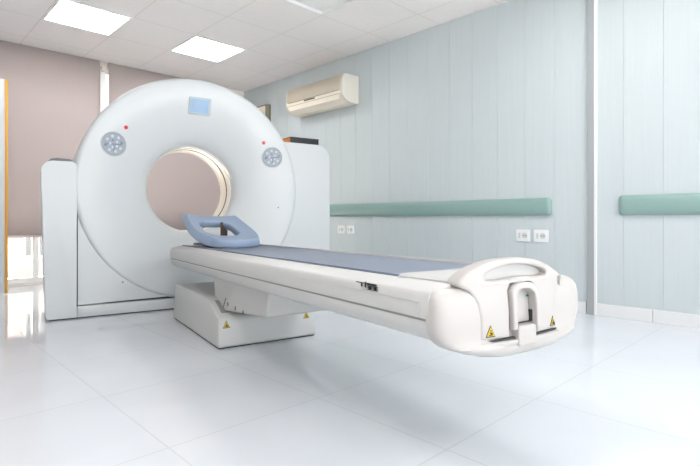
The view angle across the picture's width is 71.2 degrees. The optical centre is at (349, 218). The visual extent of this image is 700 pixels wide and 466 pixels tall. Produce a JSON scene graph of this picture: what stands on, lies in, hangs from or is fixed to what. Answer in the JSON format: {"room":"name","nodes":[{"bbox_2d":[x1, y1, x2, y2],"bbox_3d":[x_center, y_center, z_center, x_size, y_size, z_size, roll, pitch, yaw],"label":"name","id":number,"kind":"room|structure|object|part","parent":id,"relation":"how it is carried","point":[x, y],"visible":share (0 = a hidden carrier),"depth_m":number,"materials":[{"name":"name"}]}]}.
{"room":"radiology room","nodes":[
{"label":"radiology room","id":0,"kind":"room"},
{"bbox_2d":[8,62,243,286],"bbox_3d":[-3.594,-0.556,5.041,5.676,2.513,0.120,0,0,-44],"label":"wall","id":1,"kind":"structure","parent":0,"point":[241,93],"depth_m":5.21,"materials":[{"name":"paint"}]},
{"bbox_2d":[8,69,108,283],"bbox_3d":[-3.026,-0.535,5.587,3.450,2.410,0.050,0,0,-44],"label":"window","id":2,"kind":"structure","parent":1,"relation":"in","point":[35,277],"depth_m":5.23,"materials":[{"name":"white metal"}]},
{"bbox_2d":[0,40,99,237],"bbox_3d":[-3.558,-0.807,4.952,1.903,2.004,0.056,0,0,-44],"label":"wall","id":3,"kind":"structure","parent":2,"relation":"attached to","point":[54,97],"depth_m":5.17,"materials":[{"name":"paint"}]},
{"bbox_2d":[100,72,105,112],"bbox_3d":[-2.862,-0.515,5.668,0.056,2.370,0.006,0,0,-44],"label":"trim","id":4,"kind":"structure","parent":1,"relation":"attached to","point":[102,74],"depth_m":5.66,"materials":[{"name":"white metal"}]},
{"bbox_2d":[107,63,227,229],"bbox_3d":[-2.252,-0.807,6.221,1.555,2.004,0.056,0,0,-44],"label":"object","id":5,"kind":"structure","parent":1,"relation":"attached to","point":[178,184],"depth_m":6.21,"materials":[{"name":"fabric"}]},
{"bbox_2d":[0,0,508,91],"bbox_3d":[0.158,-1.873,1.255,5.776,0.120,10.780,0,0,-44],"label":"ceiling","id":6,"kind":"structure","parent":0,"point":[281,39],"depth_m":4.70,"materials":[{"name":"tile"}]},
{"bbox_2d":[41,0,132,35],"bbox_3d":[-2.373,-1.835,4.415,0.593,0.056,0.610,0,0,-44],"label":"ceiling light","id":7,"kind":"object","parent":6,"relation":"attached to","point":[70,13],"visible":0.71,"depth_m":4.41,"materials":[{"name":"white plastic"}]},
{"bbox_2d":[169,35,246,62],"bbox_3d":[-1.523,-1.835,5.242,0.593,0.056,0.610,0,0,-44],"label":"ceiling light","id":8,"kind":"object","parent":6,"relation":"attached to","point":[196,46],"visible":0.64,"depth_m":5.25,"materials":[{"name":"white plastic"}]},
{"bbox_2d":[281,0,356,15],"bbox_3d":[-0.247,-1.835,3.930,0.593,0.056,0.610,0,0,-44],"label":"ceiling light","id":9,"kind":"object","parent":6,"relation":"attached to","point":[320,7],"visible":1,"depth_m":4.16,"materials":[{"name":"white plastic"}]},
{"bbox_2d":[294,0,345,10],"bbox_3d":[-0.247,-1.839,3.930,0.545,0.012,0.562,0,0,-44],"label":"diffuser","id":10,"kind":"object","parent":9,"relation":"attached to","point":[310,5],"depth_m":4.17,"materials":[{"name":"white"}]},
{"bbox_2d":[0,284,699,465],"bbox_3d":[0.158,0.750,1.255,5.776,0.100,10.780,0,0,-44],"label":"floor","id":11,"kind":"structure","parent":0,"point":[140,388],"depth_m":1.90,"materials":[{"name":"tile"}]},
{"bbox_2d":[0,79,7,292],"bbox_3d":[-3.566,-0.330,4.318,0.890,2.060,0.067,0,0,-34],"label":"door leaf","id":12,"kind":"structure","parent":11,"relation":"on","point":[3,82],"depth_m":4.54,"materials":[{"name":"laminate"}]},
{"bbox_3d":[-3.544,-0.306,4.338,0.788,1.988,0.040,0,0,-34],"label":"panel","id":13,"kind":"part","parent":12,"relation":"part of","materials":[{"name":"laminate"}]},
{"bbox_2d":[40,79,329,320],"bbox_3d":[-1.327,-0.207,4.234,2.292,1.814,0.727,0,0,-33],"label":"gantry","id":14,"kind":"object","parent":11,"relation":"on","point":[105,250],"visible":0.84,"depth_m":3.75,"materials":[{"name":"white plastic"}]},
{"bbox_3d":[-1.805,0.652,3.501,0.230,0.036,0.005,0,0,-33],"label":"plinth plate","id":15,"kind":"part","parent":14,"relation":"part of","materials":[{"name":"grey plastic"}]},
{"bbox_3d":[-1.725,-0.549,3.575,0.034,0.168,0.175,0,0,42],"label":"control panel","id":16,"kind":"part","parent":14,"relation":"part of","materials":[{"name":"grey plastic"}]},
{"bbox_3d":[-1.381,0.113,4.161,1.704,1.025,0.550,0,0,-33],"label":"frame","id":17,"kind":"part","parent":14,"relation":"part of","materials":[{"name":"grey"}]},
{"bbox_3d":[-1.225,0.182,3.920,1.680,0.849,0.044,0,0,-33],"label":"panel","id":18,"kind":"part","parent":14,"relation":"part of","materials":[{"name":"white plastic"}]},
{"bbox_3d":[-0.677,-0.537,4.251,0.174,0.168,0.031,0,0,-20],"label":"control panel","id":19,"kind":"part","parent":14,"relation":"part of","materials":[{"name":"grey plastic"}]},
{"bbox_2d":[283,137,318,144],"bbox_3d":[-0.492,-0.720,4.663,0.306,0.070,0.256,0,0,-33],"label":"box","id":20,"kind":"object","parent":14,"relation":"on","point":[288,139],"visible":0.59,"depth_m":4.55,"materials":[{"name":"black"}]},
{"bbox_3d":[-0.491,-0.750,4.664,0.302,0.010,0.256,0,0,-33],"label":"lid","id":21,"kind":"part","parent":20,"relation":"part of","materials":[{"name":"black plastic"}]},
{"bbox_2d":[170,244,577,356],"bbox_3d":[-0.271,0.404,2.485,0.606,0.592,2.792,0,0,-33],"label":"table","id":22,"kind":"object","parent":11,"relation":"on","point":[504,306],"visible":0.98,"depth_m":1.45,"materials":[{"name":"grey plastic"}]},
{"bbox_2d":[182,245,469,275],"bbox_3d":[-0.343,0.182,2.593,0.439,0.037,2.480,0,0,-33],"label":"mattress","id":23,"kind":"object","parent":22,"relation":"on","point":[391,266],"visible":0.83,"depth_m":2.06,"materials":[{"name":"blue plastic"}]},
{"bbox_2d":[182,213,259,247],"bbox_3d":[-0.884,0.072,3.400,0.452,0.229,0.647,0,0,-33],"label":"cushion","id":24,"kind":"object","parent":23,"relation":"on","point":[244,236],"visible":1,"depth_m":3.35,"materials":[{"name":"blue fabric"}]},
{"bbox_3d":[-0.293,0.223,2.519,0.602,0.110,2.710,0,0,-33],"label":"rail","id":25,"kind":"part","parent":22,"relation":"part of","materials":[{"name":"white plastic"}]},
{"bbox_3d":[0.442,0.210,1.349,0.398,0.204,0.092,0,0,-33],"label":"handle","id":26,"kind":"part","parent":22,"relation":"part of","materials":[{"name":"white plastic"}]},
{"bbox_3d":[0.455,0.233,1.349,0.076,0.090,0.042,0,0,-33],"label":"panel","id":27,"kind":"part","parent":22,"relation":"part of","materials":[{"name":"white plastic"}]},
{"bbox_3d":[0.466,0.231,1.323,0.107,0.122,0.042,0,0,-33],"label":"release lever","id":28,"kind":"part","parent":22,"relation":"part of","materials":[{"name":"white plastic"}]},
{"bbox_2d":[244,0,699,314],"bbox_3d":[2.234,-0.556,3.191,0.100,2.513,10.660,0,0,-44],"label":"wall","id":29,"kind":"structure","parent":0,"point":[489,103],"depth_m":3.90,"materials":[{"name":"grey paint"}]},
{"bbox_2d":[257,104,270,120],"bbox_3d":[-1.265,-1.270,6.665,0.072,0.500,0.540,0,0,-44],"label":"wall box","id":30,"kind":"object","parent":29,"relation":"attached to","point":[265,109],"visible":0.23,"depth_m":6.48,"materials":[{"name":"yellow"}]},
{"bbox_2d":[286,73,358,117],"bbox_3d":[-0.337,-1.396,5.585,0.248,0.312,0.993,0,0,-44],"label":"air conditioner","id":31,"kind":"object","parent":29,"relation":"attached to","point":[342,90],"visible":1,"depth_m":5.40,"materials":[{"name":"beige plastic"}]},
{"bbox_3d":[-0.418,-1.463,5.522,0.046,0.166,0.921,0,0,-44],"label":"panel","id":32,"kind":"part","parent":31,"relation":"part of","materials":[{"name":"beige plastic"}]},
{"bbox_2d":[338,225,344,233],"bbox_3d":[-0.098,0.118,5.508,0.012,0.090,0.115,0,0,-44],"label":"wall socket","id":33,"kind":"object","parent":29,"relation":"attached to","point":[341,229],"visible":1,"depth_m":5.50,"materials":[{"name":"white plastic"}]},
{"bbox_2d":[347,226,354,233],"bbox_3d":[0.006,0.118,5.401,0.012,0.090,0.115,0,0,-44],"label":"wall socket","id":34,"kind":"object","parent":29,"relation":"attached to","point":[350,229],"visible":1,"depth_m":5.39,"materials":[{"name":"white plastic"}]},
{"bbox_2d":[330,198,551,216],"bbox_3d":[0.278,-0.097,5.103,0.038,0.141,3.671,0,0,-44],"label":"handrail","id":35,"kind":"object","parent":29,"relation":"attached to","point":[524,206],"visible":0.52,"depth_m":4.42,"materials":[{"name":"teal plastic"}]},
{"bbox_2d":[516,229,529,241],"bbox_3d":[1.403,0.134,3.965,0.012,0.098,0.118,0,0,-44],"label":"wall socket","id":36,"kind":"object","parent":29,"relation":"attached to","point":[523,235],"visible":1,"depth_m":3.96,"materials":[{"name":"white plastic"}]},
{"bbox_2d":[534,230,548,241],"bbox_3d":[1.508,0.134,3.857,0.012,0.098,0.118,0,0,-44],"label":"wall socket","id":37,"kind":"object","parent":29,"relation":"attached to","point":[539,235],"visible":1,"depth_m":3.85,"materials":[{"name":"white plastic"}]},
{"bbox_2d":[587,0,593,314],"bbox_3d":[1.766,-0.556,3.585,0.022,2.513,0.046,0,0,-44],"label":"trim","id":38,"kind":"structure","parent":29,"relation":"attached to","point":[590,3],"depth_m":3.58,"materials":[{"name":"grey metal"}]},
{"bbox_2d":[594,0,596,314],"bbox_3d":[1.790,-0.556,3.564,0.016,2.513,0.018,0,0,-44],"label":"trim","id":39,"kind":"structure","parent":29,"relation":"attached to","point":[595,1],"depth_m":3.56,"materials":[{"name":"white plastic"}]},
{"bbox_2d":[577,301,699,328],"bbox_3d":[2.194,0.656,3.152,0.012,0.088,10.660,0,0,-44],"label":"baseboard","id":40,"kind":"structure","parent":29,"relation":"attached to","point":[616,311],"depth_m":3.33,"materials":[{"name":"stone"}]},
{"bbox_2d":[618,193,699,214],"bbox_3d":[2.745,-0.097,2.567,0.038,0.141,2.454,0,0,-44],"label":"handrail","id":41,"kind":"object","parent":29,"relation":"attached to","point":[682,203],"visible":1,"depth_m":3.25,"materials":[{"name":"teal plastic"}]},
{"label":"outside","id":42,"kind":"structure","parent":0,"visible":0},
{"bbox_3d":[-16.125,1.950,16.582,44.000,0.100,33.740,0,0,-44],"label":"ground","id":43,"kind":"structure","parent":42,"visible":0},
{"bbox_2d":[8,237,42,277],"bbox_3d":[-12.818,-1.250,13.898,7.400,6.300,6.200,0,0,-44],"label":"building","id":44,"kind":"structure","parent":43,"relation":"on","point":[19,249],"depth_m":13.48,"materials":[{"name":"paint"}]},
{"bbox_3d":[-8.897,0.500,13.645,0.260,1.040,0.030,0,0,-44],"label":"pane","id":45,"kind":"part","parent":44,"relation":"part of","materials":[{"name":"grey glass"}]},
{"bbox_3d":[-8.660,0.500,13.876,0.260,1.040,0.030,0,0,-44],"label":"pane","id":46,"kind":"part","parent":44,"relation":"part of","materials":[{"name":"grey glass"}]}
]}

